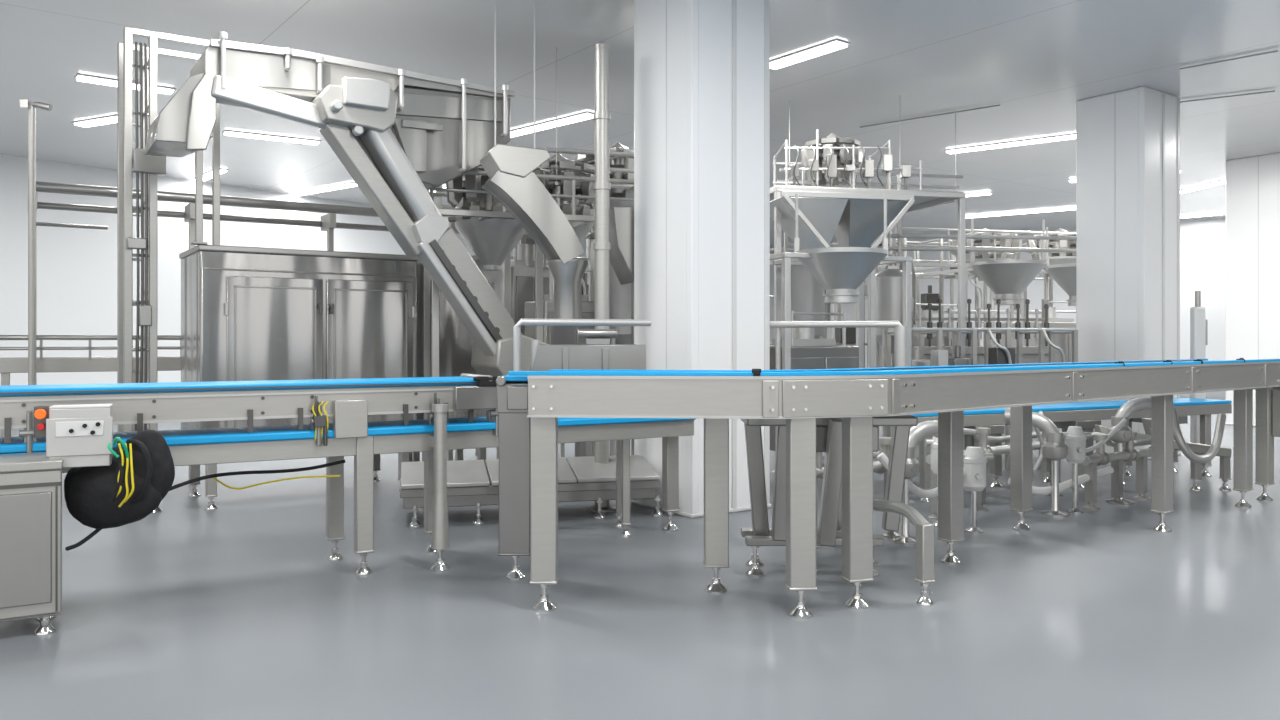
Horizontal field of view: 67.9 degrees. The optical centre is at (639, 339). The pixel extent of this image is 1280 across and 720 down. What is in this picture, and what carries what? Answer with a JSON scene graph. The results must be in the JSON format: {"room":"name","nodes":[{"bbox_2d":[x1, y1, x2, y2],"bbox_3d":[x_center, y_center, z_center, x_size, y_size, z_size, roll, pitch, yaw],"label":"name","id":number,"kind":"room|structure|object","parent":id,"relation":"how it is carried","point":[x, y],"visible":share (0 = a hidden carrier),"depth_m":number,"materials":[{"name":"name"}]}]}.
{"room":"processing plant","nodes":[
{"label":"processing plant","id":0,"kind":"room"},
{"bbox_2d":[0,154,588,385],"bbox_3d":[-9.660,-0.700,12.945,0.150,3.900,39.000,0,0,37],"label":"wall","id":1,"kind":"structure","parent":0,"point":[77,267],"depth_m":14.54,"materials":[{"name":"paint"}]},
{"bbox_2d":[0,396,1279,719],"bbox_3d":[2.400,1.300,3.900,30.000,0.100,39.000,0,0,37],"label":"floor","id":2,"kind":"structure","parent":0,"point":[239,609],"depth_m":4.36,"materials":[{"name":"grey concrete"}]},
{"bbox_2d":[0,452,62,635],"bbox_3d":[-2.955,0.879,3.947,0.956,0.742,0.379,0,0,-31],"label":"base cabinet","id":3,"kind":"object","parent":2,"relation":"on","point":[30,483],"visible":0.98,"depth_m":3.98,"materials":[{"name":"metal"}]},
{"bbox_2d":[34,404,112,467],"bbox_3d":[-2.462,0.417,4.138,0.300,0.265,0.145,0,0,-24],"label":"control box","id":4,"kind":"object","parent":3,"relation":"on","point":[80,435],"visible":0.98,"depth_m":4.09,"materials":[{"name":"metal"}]},
{"bbox_2d":[64,430,174,528],"bbox_3d":[-2.338,0.625,4.202,0.480,0.441,0.321,0,0,0],"label":"cable coil","id":5,"kind":"object","parent":4,"relation":"hanging from","point":[138,478],"visible":0.99,"depth_m":4.18,"materials":[{"name":"black rubber"}]},
{"bbox_2d":[20,99,52,384],"bbox_3d":[-4.575,-0.281,7.200,0.225,3.061,0.160,0,0,0],"label":"pipe","id":6,"kind":"object","parent":2,"relation":"on","point":[24,103],"visible":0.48,"depth_m":7.18,"materials":[{"name":"metal"}]},
{"bbox_2d":[0,335,180,436],"bbox_3d":[-4.764,0.604,8.220,1.790,1.292,0.518,0,0,-30],"label":"railing","id":7,"kind":"object","parent":2,"relation":"on","point":[165,363],"visible":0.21,"depth_m":8.00,"materials":[{"name":"metal"}]},
{"bbox_2d":[117,27,209,513],"bbox_3d":[-3.470,-0.492,7.172,0.860,3.483,0.558,0,0,-34],"label":"tower","id":8,"kind":"object","parent":2,"relation":"on","point":[130,160],"visible":0.7,"depth_m":6.83,"materials":[{"name":"metal"}]},
{"bbox_2d":[36,181,455,460],"bbox_3d":[-3.448,-0.012,8.709,3.635,2.524,0.322,0,0,-34],"label":"rack","id":9,"kind":"object","parent":2,"relation":"on","point":[328,223],"visible":0.44,"depth_m":8.38,"materials":[{"name":"metal"}]},
{"bbox_2d":[179,244,418,509],"bbox_3d":[-2.743,0.278,7.703,1.670,1.945,0.975,0,0,-34],"label":"enclosure","id":10,"kind":"object","parent":2,"relation":"on","point":[248,313],"visible":0.62,"depth_m":7.29,"materials":[{"name":"silver metal"}]},
{"bbox_2d":[0,373,695,574],"bbox_3d":[-2.012,0.725,4.960,5.258,1.050,0.622,0,0,-29],"label":"conveyor","id":11,"kind":"object","parent":2,"relation":"on","point":[351,401],"visible":0.82,"depth_m":5.04,"materials":[{"name":"metal"}]},
{"bbox_2d":[65,460,344,550],"bbox_3d":[-2.104,0.770,4.649,0.250,0.257,1.365,0,0,39],"label":"cable","id":12,"kind":"object","parent":11,"relation":"hanging from","point":[98,529],"visible":0.73,"depth_m":4.84,"materials":[{"name":"black rubber"}]},
{"bbox_2d":[213,475,339,489],"bbox_3d":[-1.904,0.730,4.971,0.642,0.088,0.029,0,0,-22],"label":"cable","id":13,"kind":"object","parent":11,"relation":"hanging from","point":[217,480],"visible":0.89,"depth_m":4.96,"materials":[{"name":"plastic"}]},
{"bbox_2d":[312,405,316,440],"bbox_3d":[-1.679,0.419,4.911,0.026,0.204,0.038,0,0,0],"label":"cable","id":14,"kind":"object","parent":11,"relation":"attached to","point":[313,405],"visible":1,"depth_m":4.91,"materials":[{"name":"yellow plastic"}]},
{"bbox_2d":[318,401,323,435],"bbox_3d":[-1.653,0.419,4.926,0.026,0.204,0.038,0,0,0],"label":"cable","id":15,"kind":"object","parent":11,"relation":"attached to","point":[322,401],"visible":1,"depth_m":4.92,"materials":[{"name":"yellow plastic"}]},
{"bbox_2d":[323,401,328,429],"bbox_3d":[-1.631,0.419,4.939,0.026,0.204,0.038,0,0,0],"label":"cable","id":16,"kind":"object","parent":11,"relation":"attached to","point":[327,401],"visible":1,"depth_m":4.93,"materials":[{"name":"yellow plastic"}]},
{"bbox_2d":[144,31,591,460],"bbox_3d":[-1.865,-0.392,7.264,3.416,3.284,1.178,0,0,-27],"label":"conveyor","id":17,"kind":"object","parent":2,"relation":"on","point":[401,135],"visible":0.78,"depth_m":6.92,"materials":[{"name":"metal"}]},
{"bbox_2d":[190,44,511,107],"bbox_3d":[-2.109,-1.850,7.141,2.239,0.306,0.600,0,0,-34],"label":"hood","id":18,"kind":"object","parent":17,"relation":"attached to","point":[308,76],"depth_m":6.63,"materials":[{"name":"metal"}]},
{"bbox_2d":[409,258,502,462],"bbox_3d":[-1.719,0.270,8.455,0.757,1.961,0.812,0,0,-34],"label":"tall cabinet","id":19,"kind":"object","parent":2,"relation":"on","point":[455,341],"visible":0.04,"depth_m":8.05,"materials":[{"name":"silver metal"}]},
{"bbox_2d":[436,163,594,457],"bbox_3d":[-1.072,-0.308,10.099,2.123,3.116,0.730,0,0,-14],"label":"equipment rack","id":20,"kind":"object","parent":2,"relation":"on","point":[585,287],"visible":0.06,"depth_m":9.89,"materials":[{"name":"metal"}]},
{"bbox_2d":[568,143,633,208],"bbox_3d":[-0.227,-1.514,9.800,1.023,1.040,1.000,0,0,0],"label":"multihead weigher","id":21,"kind":"object","parent":20,"relation":"on","point":[614,161],"visible":0.19,"depth_m":9.56,"materials":[{"name":"metal"}]},
{"bbox_2d":[413,170,633,461],"bbox_3d":[-1.032,-0.049,8.306,1.784,2.598,1.360,0,0,-20],"label":"platform","id":22,"kind":"object","parent":2,"relation":"on","point":[580,220],"visible":0.1,"depth_m":7.72,"materials":[{"name":"metal"}]},
{"bbox_2d":[446,165,525,270],"bbox_3d":[-1.262,-1.116,8.100,0.780,1.040,0.769,0,0,0],"label":"multihead weigher","id":23,"kind":"object","parent":22,"relation":"on","point":[491,240],"visible":0.47,"depth_m":7.91,"materials":[{"name":"metal"}]},
{"bbox_2d":[533,153,594,241],"bbox_3d":[-0.777,-1.254,9.000,0.877,1.040,0.862,0,0,0],"label":"multihead weigher","id":24,"kind":"object","parent":22,"relation":"on","point":[565,204],"visible":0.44,"depth_m":8.77,"materials":[{"name":"metal"}]},
{"bbox_2d":[503,236,553,335],"bbox_3d":[-1.120,0.125,9.185,0.450,2.250,0.415,0,0,-34],"label":"machine","id":25,"kind":"object","parent":2,"relation":"on","point":[522,268],"visible":0.11,"depth_m":8.98,"materials":[{"name":"metal"}]},
{"bbox_2d":[400,455,662,527],"bbox_3d":[-0.773,1.060,6.777,1.820,0.379,0.570,0,0,-14],"label":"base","id":26,"kind":"object","parent":2,"relation":"on","point":[469,482],"visible":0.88,"depth_m":6.63,"materials":[{"name":"metal"}]},
{"bbox_2d":[401,460,489,488],"bbox_3d":[-1.361,0.929,6.605,0.584,0.117,0.520,0,0,-14],"label":"tray","id":27,"kind":"object","parent":26,"relation":"on","point":[461,474],"depth_m":6.54,"materials":[{"name":"metal"}]},
{"bbox_2d":[485,457,576,485],"bbox_3d":[-0.783,0.929,6.749,0.584,0.117,0.520,0,0,-14],"label":"tray","id":28,"kind":"object","parent":26,"relation":"on","point":[567,469],"depth_m":6.69,"materials":[{"name":"metal"}]},
{"bbox_2d":[566,455,659,482],"bbox_3d":[-0.205,0.929,6.893,0.584,0.117,0.520,0,0,-14],"label":"tray","id":29,"kind":"object","parent":26,"relation":"on","point":[585,469],"depth_m":6.77,"materials":[{"name":"metal"}]},
{"bbox_2d":[525,268,594,456],"bbox_3d":[-0.689,0.300,8.627,0.600,1.900,0.415,0,0,-34],"label":"machine","id":30,"kind":"object","parent":2,"relation":"on","point":[551,334],"visible":0.09,"depth_m":8.47,"materials":[{"name":"metal"}]},
{"bbox_2d":[513,318,650,370],"bbox_3d":[-0.408,0.560,5.974,0.895,1.380,0.344,0,0,-22],"label":"handrail","id":31,"kind":"object","parent":2,"relation":"on","point":[523,321],"visible":0.31,"depth_m":5.78,"materials":[{"name":"metal"}]},
{"bbox_2d":[529,329,645,537],"bbox_3d":[-0.352,0.590,6.164,0.727,1.320,0.470,0,0,-8],"label":"machine","id":32,"kind":"object","parent":2,"relation":"on","point":[597,353],"visible":0.51,"depth_m":5.98,"materials":[{"name":"metal"}]},
{"bbox_2d":[587,42,615,511],"bbox_3d":[-0.280,-0.468,7.000,0.220,3.437,0.220,0,0,0],"label":"support pole","id":33,"kind":"object","parent":2,"relation":"on","point":[601,116],"visible":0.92,"depth_m":6.95,"materials":[{"name":"metal"}]},
{"bbox_2d":[609,261,630,455],"bbox_3d":[-0.082,0.135,8.600,0.511,2.230,0.458,0,0,0],"label":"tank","id":34,"kind":"object","parent":2,"relation":"on","point":[619,295],"visible":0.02,"depth_m":8.40,"materials":[{"name":"metal"}]},
{"bbox_2d":[791,248,829,457],"bbox_3d":[1.768,0.110,10.200,0.556,2.280,0.499,0,0,0],"label":"tank","id":35,"kind":"object","parent":2,"relation":"on","point":[807,293],"visible":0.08,"depth_m":9.98,"materials":[{"name":"metal"}]},
{"bbox_2d":[770,311,858,450],"bbox_3d":[1.431,0.500,8.494,0.900,1.500,0.615,0,0,-34],"label":"machine","id":36,"kind":"object","parent":2,"relation":"on","point":[807,352],"visible":0.15,"depth_m":8.28,"materials":[{"name":"metal"}]},
{"bbox_2d":[740,415,917,576],"bbox_3d":[1.044,0.822,5.150,0.972,0.857,0.570,0,0,0],"label":"support stand","id":37,"kind":"object","parent":2,"relation":"on","point":[828,430],"visible":0.62,"depth_m":5.01,"materials":[{"name":"metal"}]},
{"bbox_2d":[770,218,901,367],"bbox_3d":[2.415,-0.258,11.853,1.525,3.016,0.830,0,0,-12],"label":"equipment rack","id":38,"kind":"object","parent":2,"relation":"on","point":[850,331],"visible":0.03,"depth_m":11.56,"materials":[{"name":"metal"}]},
{"bbox_2d":[770,252,913,482],"bbox_3d":[1.659,0.260,8.490,1.315,1.980,0.860,0,0,-20],"label":"support frame","id":39,"kind":"object","parent":2,"relation":"on","point":[786,259],"visible":0.17,"depth_m":8.31,"materials":[{"name":"metal"}]},
{"bbox_2d":[794,194,887,303],"bbox_3d":[1.735,-0.790,8.200,0.805,0.940,0.783,0,0,0],"label":"funnel","id":40,"kind":"object","parent":39,"relation":"on","point":[840,270],"visible":0.93,"depth_m":8.01,"materials":[{"name":"metal"}]},
{"bbox_2d":[770,321,913,504],"bbox_3d":[1.582,0.551,7.466,1.110,1.398,0.198,0,0,21],"label":"handrail","id":41,"kind":"object","parent":2,"relation":"on","point":[900,332],"visible":0.37,"depth_m":7.38,"materials":[{"name":"metal"}]},
{"bbox_2d":[816,437,899,548],"bbox_3d":[1.294,0.933,5.937,0.814,0.634,0.203,0,0,-29],"label":"valve manifold","id":42,"kind":"object","parent":2,"relation":"on","point":[884,442],"visible":0.2,"depth_m":5.98,"materials":[{"name":"metal"}]},
{"bbox_2d":[770,185,965,472],"bbox_3d":[2.078,-0.102,9.838,2.023,2.705,1.560,0,0,-12],"label":"support frame","id":43,"kind":"object","parent":2,"relation":"on","point":[923,199],"visible":0.19,"depth_m":9.14,"materials":[{"name":"metal"}]},
{"bbox_2d":[770,191,914,249],"bbox_3d":[1.856,-1.072,9.049,1.311,0.563,0.725,0,0,-12],"label":"hopper","id":44,"kind":"object","parent":43,"relation":"attached to","point":[857,221],"visible":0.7,"depth_m":8.85,"materials":[{"name":"metal"}]},
{"bbox_2d":[773,129,922,189],"bbox_3d":[2.069,-1.746,9.576,1.340,0.584,0.871,0,0,0],"label":"cage","id":45,"kind":"object","parent":43,"relation":"on","point":[886,160],"visible":0.85,"depth_m":9.19,"materials":[{"name":"metal"}]},
{"bbox_2d":[800,133,863,185],"bbox_3d":[1.940,-1.842,9.600,0.633,0.497,0.629,0,0,0],"label":"multihead weigher","id":46,"kind":"object","parent":45,"relation":"attached to","point":[831,140],"visible":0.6,"depth_m":9.45,"materials":[{"name":"metal"}]},
{"bbox_2d":[496,358,1279,618],"bbox_3d":[2.232,0.689,5.723,6.396,1.122,1.468,0,0,-27],"label":"conveyor","id":47,"kind":"object","parent":2,"relation":"on","point":[530,404],"visible":1,"depth_m":4.54,"materials":[{"name":"metal"}]},
{"bbox_2d":[1033,426,1043,470],"bbox_3d":[2.939,0.793,7.000,0.082,0.343,0.028,0,0,0],"label":"hose","id":48,"kind":"object","parent":47,"relation":"attached to","point":[1037,431],"visible":0.8,"depth_m":6.99,"materials":[{"name":"metal"}]},
{"bbox_2d":[876,255,915,436],"bbox_3d":[2.784,0.160,10.400,0.466,2.180,0.416,0,0,0],"label":"tank","id":49,"kind":"object","parent":2,"relation":"on","point":[889,282],"visible":0.42,"depth_m":10.25,"materials":[{"name":"metal"}]},
{"bbox_2d":[873,499,934,605],"bbox_3d":[1.297,1.029,4.687,0.090,0.442,0.468,0,0,-17],"label":"bracket","id":50,"kind":"object","parent":2,"relation":"on","point":[924,529],"visible":0.99,"depth_m":4.48,"materials":[{"name":"metal"}]},
{"bbox_2d":[888,418,937,544],"bbox_3d":[1.745,0.873,5.957,0.430,0.755,0.197,0,0,-30],"label":"pipe","id":51,"kind":"object","parent":2,"relation":"on","point":[925,429],"visible":0.66,"depth_m":5.88,"materials":[{"name":"silver metal"}]},
{"bbox_2d":[867,303,967,367],"bbox_3d":[3.499,0.400,11.806,1.300,1.700,0.615,0,0,-34],"label":"machine","id":52,"kind":"object","parent":2,"relation":"on","point":[925,313],"visible":0.02,"depth_m":11.59,"materials":[{"name":"metal"}]},
{"bbox_2d":[925,436,937,526],"bbox_3d":[2.021,0.940,6.388,0.192,0.620,0.155,0,0,0],"label":"housing","id":53,"kind":"object","parent":2,"relation":"on","point":[933,443],"visible":0.33,"depth_m":6.37,"materials":[{"name":"silver metal"}]},
{"bbox_2d":[930,436,937,473],"bbox_3d":[2.021,0.765,6.400,0.132,0.270,0.131,0,0,0],"label":"pot","id":54,"kind":"object","parent":53,"relation":"on","point":[933,442],"depth_m":6.36,"materials":[{"name":"white plastic"}]},
{"bbox_2d":[831,227,1075,345],"bbox_3d":[4.299,-0.077,13.091,2.712,2.655,2.060,0,0,-14],"label":"platform","id":55,"kind":"object","parent":2,"relation":"on","point":[921,266],"visible":0.06,"depth_m":12.23,"materials":[{"name":"metal"}]},
{"bbox_2d":[950,228,1021,280],"bbox_3d":[4.794,-1.188,13.200,0.974,0.728,0.954,0,0,0],"label":"multihead weigher","id":56,"kind":"object","parent":55,"relation":"on","point":[979,256],"visible":0.52,"depth_m":12.93,"materials":[{"name":"metal"}]},
{"bbox_2d":[970,219,1046,304],"bbox_3d":[4.222,-0.893,10.900,0.856,0.980,0.834,0,0,0],"label":"funnel","id":57,"kind":"object","parent":55,"relation":"attached to","point":[1007,279],"visible":0.94,"depth_m":10.71,"materials":[{"name":"metal"}]},
{"bbox_2d":[1043,227,1075,305],"bbox_3d":[5.676,-0.945,12.200,0.938,1.010,0.917,0,0,0],"label":"funnel","id":58,"kind":"object","parent":55,"relation":"attached to","point":[1064,275],"visible":0.44,"depth_m":12.09,"materials":[{"name":"metal"}]},
{"bbox_2d":[881,238,1075,345],"bbox_3d":[5.196,-0.133,14.398,2.923,2.766,0.830,0,0,-12],"label":"equipment rack","id":59,"kind":"object","parent":2,"relation":"on","point":[929,297],"visible":0.19,"depth_m":14.17,"materials":[{"name":"metal"}]},
{"bbox_2d":[1025,228,1075,264],"bbox_3d":[6.278,-1.305,14.200,0.974,0.728,0.954,0,0,0],"label":"multihead weigher","id":60,"kind":"object","parent":59,"relation":"on","point":[1055,258],"visible":0.3,"depth_m":13.98,"materials":[{"name":"metal"}]},
{"bbox_2d":[964,446,993,532],"bbox_3d":[2.180,0.975,6.200,0.208,0.550,0.194,0,0,42],"label":"housing","id":61,"kind":"object","parent":2,"relation":"on","point":[975,460],"visible":0.91,"depth_m":6.15,"materials":[{"name":"silver metal"}]},
{"bbox_2d":[877,453,965,497],"bbox_3d":[1.813,0.848,6.023,0.731,0.300,0.106,0,0,-26],"label":"hose","id":62,"kind":"object","parent":61,"relation":"attached to","point":[881,457],"visible":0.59,"depth_m":5.93,"materials":[{"name":"silver metal"}]},
{"bbox_2d":[964,446,986,490],"bbox_3d":[2.180,0.840,6.200,0.165,0.280,0.163,0,0,0],"label":"pot","id":63,"kind":"object","parent":61,"relation":"on","point":[975,461],"depth_m":6.14,"materials":[{"name":"white plastic"}]},
{"bbox_2d":[885,328,1077,469],"bbox_3d":[3.350,0.567,9.274,1.778,1.366,0.530,0,0,-8],"label":"equipment rack","id":64,"kind":"object","parent":2,"relation":"on","point":[1001,355],"visible":0.38,"depth_m":9.14,"materials":[{"name":"metal"}]},
{"bbox_2d":[911,298,1059,458],"bbox_3d":[3.656,0.400,10.288,1.630,1.700,0.500,0,0,-10],"label":"machine","id":65,"kind":"object","parent":2,"relation":"on","point":[1030,353],"visible":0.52,"depth_m":10.14,"materials":[{"name":"metal"}]},
{"bbox_2d":[926,425,1062,519],"bbox_3d":[2.683,0.948,7.183,1.772,0.604,0.202,0,0,-38],"label":"valve manifold","id":66,"kind":"object","parent":2,"relation":"on","point":[980,435],"visible":0.41,"depth_m":7.00,"materials":[{"name":"metal"}]},
{"bbox_2d":[996,301,1075,427],"bbox_3d":[5.821,0.350,13.647,1.300,1.800,0.715,0,0,-34],"label":"machine","id":67,"kind":"object","parent":2,"relation":"on","point":[1064,341],"visible":0.03,"depth_m":13.34,"materials":[{"name":"metal"}]},
{"bbox_2d":[1005,408,1069,516],"bbox_3d":[2.871,0.873,6.857,0.430,0.755,0.197,0,0,30],"label":"pipe","id":68,"kind":"object","parent":2,"relation":"on","point":[1054,449],"visible":0.79,"depth_m":6.78,"materials":[{"name":"silver metal"}]},
{"bbox_2d":[910,398,1231,502],"bbox_3d":[3.658,0.905,8.191,3.826,0.690,0.440,0,0,-25],"label":"conveyor","id":69,"kind":"object","parent":2,"relation":"on","point":[1086,415],"visible":0.32,"depth_m":8.05,"materials":[{"name":"metal"}]},
{"bbox_2d":[1173,409,1225,462],"bbox_3d":[4.489,0.762,7.590,0.551,0.430,0.176,0,0,-12],"label":"pipe","id":70,"kind":"object","parent":69,"relation":"attached to","point":[1214,448],"visible":0.91,"depth_m":7.53,"materials":[{"name":"metal"}]},
{"bbox_2d":[1064,426,1091,513],"bbox_3d":[3.159,0.940,6.900,0.196,0.620,0.183,0,0,42],"label":"housing","id":71,"kind":"object","parent":2,"relation":"on","point":[1075,438],"visible":0.91,"depth_m":6.86,"materials":[{"name":"silver metal"}]},
{"bbox_2d":[1064,426,1086,462],"bbox_3d":[3.159,0.760,6.900,0.154,0.260,0.152,0,0,0],"label":"valve","id":72,"kind":"object","parent":71,"relation":"on","point":[1075,438],"depth_m":6.85,"materials":[{"name":"silver metal"}]},
{"bbox_2d":[1082,428,1173,509],"bbox_3d":[3.763,0.978,7.385,1.234,0.544,0.202,0,0,-35],"label":"valve manifold","id":73,"kind":"object","parent":2,"relation":"on","point":[1140,456],"visible":0.66,"depth_m":7.23,"materials":[{"name":"metal"}]},
{"bbox_2d":[1008,466,1113,494],"bbox_3d":[3.115,1.036,6.963,1.020,0.162,0.131,0,0,-24],"label":"hose","id":74,"kind":"object","parent":73,"relation":"attached to","point":[1065,485],"visible":0.61,"depth_m":6.91,"materials":[{"name":"white plastic"}]},
{"bbox_2d":[1038,411,1126,452],"bbox_3d":[3.304,0.673,7.006,0.851,0.314,0.122,0,0,-21],"label":"pipe","id":75,"kind":"object","parent":73,"relation":"attached to","point":[1123,421],"visible":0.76,"depth_m":7.09,"materials":[{"name":"silver plastic"}]},
{"bbox_2d":[1106,397,1150,504],"bbox_3d":[3.802,0.838,7.320,0.430,0.825,0.197,0,0,-10],"label":"pipe","id":76,"kind":"object","parent":2,"relation":"on","point":[1123,435],"visible":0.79,"depth_m":7.27,"materials":[{"name":"silver metal"}]},
{"bbox_2d":[1095,418,1230,490],"bbox_3d":[4.343,0.950,7.850,1.133,0.600,0.200,0,0,0],"label":"machine","id":77,"kind":"object","parent":2,"relation":"on","point":[1224,453],"visible":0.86,"depth_m":7.87,"materials":[{"name":"metal"}]},
{"bbox_2d":[1190,291,1207,468],"bbox_3d":[5.455,0.385,9.270,0.135,1.730,0.100,0,0,0],"label":"post","id":78,"kind":"object","parent":2,"relation":"on","point":[1198,321],"visible":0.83,"depth_m":9.22,"materials":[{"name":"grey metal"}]},
{"bbox_2d":[1254,387,1279,482],"bbox_3d":[4.930,0.710,7.643,0.350,1.080,0.605,0,0,-37],"label":"machine","id":79,"kind":"object","parent":2,"relation":"on","point":[1275,390],"visible":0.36,"depth_m":7.36,"materials":[{"name":"metal"}]},
{"bbox_2d":[0,0,1279,247],"bbox_3d":[2.400,-2.700,3.900,30.000,0.100,39.000,0,0,37],"label":"ceiling","id":80,"kind":"structure","parent":0,"point":[1034,60],"depth_m":9.34,"materials":[{"name":"white paint"}]},
{"bbox_2d":[71,115,116,126],"bbox_3d":[-6.487,-2.632,11.447,0.866,0.034,0.190,0,0,27],"label":"recessed light","id":81,"kind":"object","parent":80,"relation":"in","point":[109,119],"visible":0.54,"depth_m":11.42,"materials":[{"name":"white plastic"}]},
{"bbox_2d":[74,74,175,94],"bbox_3d":[-5.303,-2.632,9.807,0.907,0.034,0.190,0,0,-39],"label":"recessed light","id":82,"kind":"object","parent":80,"relation":"in","point":[83,78],"visible":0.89,"depth_m":9.65,"materials":[{"name":"white plastic"}]},
{"bbox_2d":[189,169,227,182],"bbox_3d":[-7.374,-2.632,15.773,0.190,0.034,2.790,0,0,-41],"label":"recessed light","id":83,"kind":"object","parent":80,"relation":"in","point":[206,176],"visible":0.29,"depth_m":15.13,"materials":[{"name":"white plastic"}]},
{"bbox_2d":[222,130,320,144],"bbox_3d":[-4.791,-2.632,12.391,1.193,0.034,0.190,0,0,-32],"label":"recessed light","id":84,"kind":"object","parent":80,"relation":"in","point":[225,132],"visible":1,"depth_m":12.33,"materials":[{"name":"white plastic"}]},
{"bbox_2d":[289,183,356,196],"bbox_3d":[-5.566,-2.632,16.671,2.002,0.034,0.190,0,0,39],"label":"recessed light","id":85,"kind":"object","parent":80,"relation":"in","point":[347,185],"visible":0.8,"depth_m":16.59,"materials":[{"name":"white plastic"}]},
{"bbox_2d":[510,112,592,137],"bbox_3d":[-1.189,-2.632,11.717,1.783,0.034,0.190,0,0,44],"label":"recessed light","id":86,"kind":"object","parent":80,"relation":"in","point":[587,115],"visible":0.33,"depth_m":11.53,"materials":[{"name":"white plastic"}]},
{"bbox_2d":[480,0,633,318],"bbox_3d":[-0.537,-1.405,7.253,1.360,2.491,0.429,0,0,-25],"label":"chute","id":87,"kind":"object","parent":80,"relation":"hanging from","point":[512,181],"visible":0.9,"depth_m":7.06,"materials":[{"name":"metal"}]},
{"bbox_2d":[543,47,633,192],"bbox_3d":[-0.434,-2.027,8.825,0.938,1.247,0.285,0,0,-15],"label":"pipe","id":88,"kind":"object","parent":80,"relation":"hanging from","point":[630,187],"visible":0.44,"depth_m":8.74,"materials":[{"name":"metal"}]},
{"bbox_2d":[770,39,850,69],"bbox_3d":[1.523,-2.632,8.794,0.190,0.034,0.936,0,0,-37],"label":"recessed light","id":89,"kind":"object","parent":80,"relation":"in","point":[834,45],"visible":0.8,"depth_m":8.70,"materials":[{"name":"white plastic"}]},
{"bbox_2d":[777,100,962,204],"bbox_3d":[2.609,-2.120,10.835,2.216,1.059,0.285,0,0,-12],"label":"pipe","id":90,"kind":"object","parent":80,"relation":"hanging from","point":[955,176],"visible":0.42,"depth_m":10.87,"materials":[{"name":"metal"}]},
{"bbox_2d":[860,105,999,127],"bbox_3d":[3.375,-2.630,11.189,1.714,0.016,0.016,0,0,40],"label":"trim","id":91,"kind":"structure","parent":80,"relation":"attached to","point":[993,105],"depth_m":11.15,"materials":[{"name":"metal"}]},
{"bbox_2d":[966,192,992,196],"bbox_3d":[5.732,-2.632,17.477,1.433,0.034,0.190,0,0,38],"label":"recessed light","id":92,"kind":"object","parent":80,"relation":"in","point":[980,193],"visible":0.46,"depth_m":17.11,"materials":[{"name":"white plastic"}]},
{"bbox_2d":[888,95,1076,253],"bbox_3d":[4.020,-1.801,10.505,2.648,1.698,0.205,0,0,-6],"label":"pipe","id":93,"kind":"object","parent":80,"relation":"hanging from","point":[894,250],"visible":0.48,"depth_m":10.42,"materials":[{"name":"metal"}]},
{"bbox_2d":[944,134,1075,153],"bbox_3d":[4.984,-2.632,12.786,1.740,0.034,0.190,0,0,38],"label":"recessed light","id":94,"kind":"object","parent":80,"relation":"in","point":[1069,136],"visible":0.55,"depth_m":12.71,"materials":[{"name":"white plastic"}]},
{"bbox_2d":[965,207,1075,218],"bbox_3d":[7.870,-2.632,19.701,2.306,0.034,0.190,0,0,38],"label":"recessed light","id":95,"kind":"object","parent":80,"relation":"in","point":[1071,208],"visible":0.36,"depth_m":19.64,"materials":[{"name":"white plastic"}]},
{"bbox_2d":[1068,169,1181,182],"bbox_3d":[7.776,-2.632,15.284,1.636,0.034,0.190,0,0,36],"label":"recessed light","id":96,"kind":"object","parent":80,"relation":"in","point":[1069,180],"visible":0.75,"depth_m":15.66,"materials":[{"name":"white plastic"}]},
{"bbox_2d":[1180,180,1225,192],"bbox_3d":[9.671,-2.632,16.343,0.190,0.034,1.222,0,0,-4],"label":"recessed light","id":97,"kind":"object","parent":80,"relation":"in","point":[1219,182],"visible":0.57,"depth_m":16.22,"materials":[{"name":"white plastic"}]},
{"bbox_2d":[1180,212,1225,217],"bbox_3d":[11.891,-2.632,20.078,0.190,0.034,0.915,0,0,-42],"label":"recessed light","id":98,"kind":"object","parent":80,"relation":"in","point":[1221,213],"visible":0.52,"depth_m":19.99,"materials":[{"name":"white plastic"}]},
{"bbox_2d":[1180,90,1274,102],"bbox_3d":[6.339,-2.630,10.269,0.873,0.016,0.016,0,0,32],"label":"trim","id":99,"kind":"structure","parent":80,"relation":"attached to","point":[1273,90],"depth_m":10.26,"materials":[{"name":"metal"}]},
{"bbox_2d":[1180,50,1277,69],"bbox_3d":[5.522,-2.630,8.930,0.016,0.016,0.806,0,0,-44],"label":"trim","id":100,"kind":"structure","parent":80,"relation":"attached to","point":[1276,50],"depth_m":8.91,"materials":[{"name":"metal"}]},
{"bbox_2d":[631,0,770,517],"bbox_3d":[0.455,-0.700,7.178,0.760,3.900,0.760,0,0,-35],"label":"column","id":101,"kind":"structure","parent":0,"point":[702,67],"depth_m":6.88,"materials":[{"name":"white paint"}]},
{"bbox_2d":[770,218,1225,367],"bbox_3d":[14.145,-0.700,19.560,30.000,3.900,0.150,0,0,37],"label":"wall","id":102,"kind":"structure","parent":0,"point":[1202,241],"depth_m":21.01,"materials":[{"name":"paint"}]},
{"bbox_2d":[1180,391,1225,397],"bbox_3d":[14.094,1.175,19.492,30.000,0.150,0.020,0,0,37],"label":"baseboard","id":103,"kind":"structure","parent":102,"relation":"attached to","point":[1219,394],"depth_m":20.66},
{"bbox_2d":[1076,86,1180,458],"bbox_3d":[5.342,-0.700,10.422,0.780,3.900,0.780,0,0,-35],"label":"column","id":104,"kind":"structure","parent":0,"point":[1128,141],"depth_m":10.17,"materials":[{"name":"white paint"}]},
{"bbox_2d":[1225,153,1279,426],"bbox_3d":[9.152,-0.700,13.922,0.780,3.900,0.780,0,0,-35],"label":"column","id":105,"kind":"structure","parent":0,"point":[1252,183],"depth_m":13.70,"materials":[{"name":"white paint"}]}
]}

